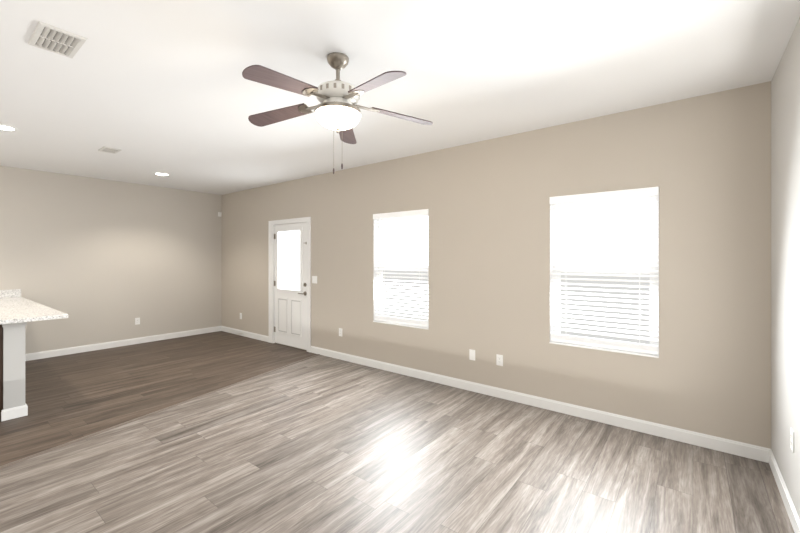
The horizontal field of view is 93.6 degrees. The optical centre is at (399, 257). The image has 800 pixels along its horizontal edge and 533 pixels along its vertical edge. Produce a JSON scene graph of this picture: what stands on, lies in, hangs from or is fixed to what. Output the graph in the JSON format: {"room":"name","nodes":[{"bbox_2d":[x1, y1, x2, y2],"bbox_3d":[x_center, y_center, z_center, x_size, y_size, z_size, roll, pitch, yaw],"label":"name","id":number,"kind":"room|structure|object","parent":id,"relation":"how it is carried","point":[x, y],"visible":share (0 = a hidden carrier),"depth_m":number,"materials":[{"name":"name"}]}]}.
{"room":"living room","nodes":[
{"label":"living room","id":0,"kind":"room"},
{"bbox_2d":[0,166,221,360],"bbox_3d":[-5.973,0.102,4.661,0.174,2.740,7.522,0,0,38],"label":"wall","id":1,"kind":"structure","parent":0,"point":[97,260],"depth_m":6.10,"materials":[{"name":"beige paint"}]},
{"bbox_2d":[0,289,19,296],"bbox_3d":[-5.684,0.494,4.888,0.022,0.105,1.065,0,0,38],"label":"backsplash","id":2,"kind":"structure","parent":1,"relation":"attached to","point":[13,292],"depth_m":5.22,"materials":[{"name":"white stone"}]},
{"bbox_2d":[135,318,139,324],"bbox_3d":[-4.495,1.085,6.429,0.008,0.115,0.070,0,0,38],"label":"electrical outlet","id":3,"kind":"object","parent":1,"relation":"attached to","point":[137,321],"visible":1,"depth_m":6.43,"materials":[{"name":"white plastic"}]},
{"bbox_2d":[0,331,794,532],"bbox_3d":[-2.733,1.522,2.235,8.266,0.100,7.682,0,0,38],"label":"floor","id":4,"kind":"structure","parent":0,"point":[321,444],"depth_m":2.74,"materials":[{"name":"plastic"}]},
{"bbox_2d":[0,325,3,420],"bbox_3d":[-3.970,1.028,3.290,0.455,0.888,0.636,0,0,38],"label":"base cabinet","id":5,"kind":"object","parent":4,"relation":"on","point":[1,326],"depth_m":3.39,"materials":[{"name":"paint"}]},
{"bbox_2d":[0,297,67,324],"bbox_3d":[-4.615,0.565,4.054,2.735,0.035,1.065,0,0,38],"label":"countertop","id":6,"kind":"structure","parent":5,"relation":"on","point":[13,310],"depth_m":3.75,"materials":[{"name":"white stone"}]},
{"bbox_2d":[0,354,319,468],"bbox_3d":[-2.923,1.469,2.386,0.044,0.006,7.464,0,0,27],"label":"transition strip","id":7,"kind":"object","parent":4,"relation":"on","point":[63,445],"depth_m":3.36,"materials":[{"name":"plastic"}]},
{"bbox_2d":[0,0,799,194],"bbox_3d":[-2.733,-1.328,2.235,8.266,0.120,7.682,0,0,38],"label":"ceiling","id":8,"kind":"structure","parent":0,"point":[148,88],"depth_m":2.57,"materials":[{"name":"white paint"}]},
{"bbox_2d":[0,124,17,130],"bbox_3d":[-3.855,-1.264,3.642,0.216,0.008,0.216,0,0,38],"label":"recessed light","id":9,"kind":"object","parent":8,"relation":"in","point":[6,127],"visible":1,"depth_m":3.67,"materials":[{"name":"white"}]},
{"bbox_2d":[28,21,87,57],"bbox_3d":[-2.000,-1.262,2.192,0.335,0.018,0.205,0,0,38],"label":"ceiling vent","id":10,"kind":"object","parent":8,"relation":"in","point":[50,38],"visible":1,"depth_m":2.18,"materials":[{"name":"metal"}]},
{"bbox_2d":[98,146,120,153],"bbox_3d":[-3.405,-1.262,4.407,0.245,0.014,0.170,0,0,38],"label":"ceiling vent","id":11,"kind":"object","parent":8,"relation":"in","point":[109,150],"visible":1,"depth_m":4.39,"materials":[{"name":"metal"}]},
{"bbox_2d":[153,172,169,175],"bbox_3d":[-3.603,-1.264,5.681,0.216,0.008,0.216,0,0,38],"label":"recessed light","id":12,"kind":"object","parent":8,"relation":"in","point":[160,174],"visible":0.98,"depth_m":5.68,"materials":[{"name":"white"}]},
{"bbox_2d":[242,52,432,173],"bbox_3d":[-0.413,-0.882,2.341,1.246,0.772,1.214,0,0,38],"label":"ceiling fan","id":13,"kind":"object","parent":8,"relation":"hanging from","point":[338,109],"visible":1,"depth_m":2.29,"materials":[{"name":"brown wood"}]},
{"bbox_2d":[221,81,770,462],"bbox_3d":[-0.424,0.102,5.195,8.266,2.740,0.174,0,0,38],"label":"wall","id":14,"kind":"structure","parent":0,"point":[703,163],"depth_m":3.64,"materials":[{"name":"beige paint"}]},
{"bbox_2d":[268,217,310,351],"bbox_3d":[-1.785,0.416,6.256,1.123,2.111,0.194,0,0,38],"label":"door frame","id":15,"kind":"structure","parent":14,"relation":"attached to","point":[271,280],"depth_m":6.46,"materials":[{"name":"white wood"}]},
{"bbox_2d":[274,222,306,349],"bbox_3d":[-1.816,0.449,6.194,0.909,2.021,0.102,0,0,38],"label":"door","id":16,"kind":"structure","parent":14,"relation":"in","point":[290,285],"depth_m":6.18,"materials":[{"name":"white paint"}]},
{"bbox_2d":[312,276,316,283],"bbox_3d":[-1.320,0.338,5.794,0.116,0.115,0.011,0,0,38],"label":"switch plate","id":17,"kind":"object","parent":14,"relation":"attached to","point":[314,279],"visible":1,"depth_m":5.79,"materials":[{"name":"white plastic"}]},
{"bbox_2d":[373,209,428,329],"bbox_3d":[0.031,0.137,4.826,0.886,1.446,0.176,0,0,38],"label":"window","id":18,"kind":"structure","parent":14,"relation":"in","point":[401,268],"depth_m":4.86,"materials":[{"name":"white glass"}]},
{"bbox_2d":[469,349,474,360],"bbox_3d":[0.798,1.072,4.144,0.070,0.115,0.006,0,0,38],"label":"electrical outlet plate","id":19,"kind":"object","parent":14,"relation":"attached to","point":[471,354],"visible":1,"depth_m":4.15,"materials":[{"name":"white plastic"}]},
{"bbox_2d":[496,354,502,365],"bbox_3d":[1.048,1.077,3.949,0.070,0.115,0.008,0,0,38],"label":"electrical outlet","id":20,"kind":"object","parent":14,"relation":"attached to","point":[499,360],"visible":1,"depth_m":3.95,"materials":[{"name":"white plastic"}]},
{"bbox_2d":[549,187,658,357],"bbox_3d":[1.834,0.119,3.419,0.871,1.415,0.176,0,0,38],"label":"window","id":21,"kind":"structure","parent":14,"relation":"in","point":[604,271],"depth_m":3.42,"materials":[{"name":"white glass"}]},
{"bbox_2d":[769,17,799,532],"bbox_3d":[0.407,0.102,-0.317,0.174,2.740,7.522,0,0,38],"label":"wall","id":22,"kind":"structure","parent":0,"point":[785,248],"depth_m":2.25,"materials":[{"name":"beige paint"}]},
{"bbox_2d":[790,427,793,452],"bbox_3d":[2.202,1.023,2.110,0.008,0.115,0.070,0,0,38],"label":"electrical outlet","id":23,"kind":"object","parent":22,"relation":"attached to","point":[791,439],"visible":1,"depth_m":2.10,"materials":[{"name":"white plastic"}]}
]}

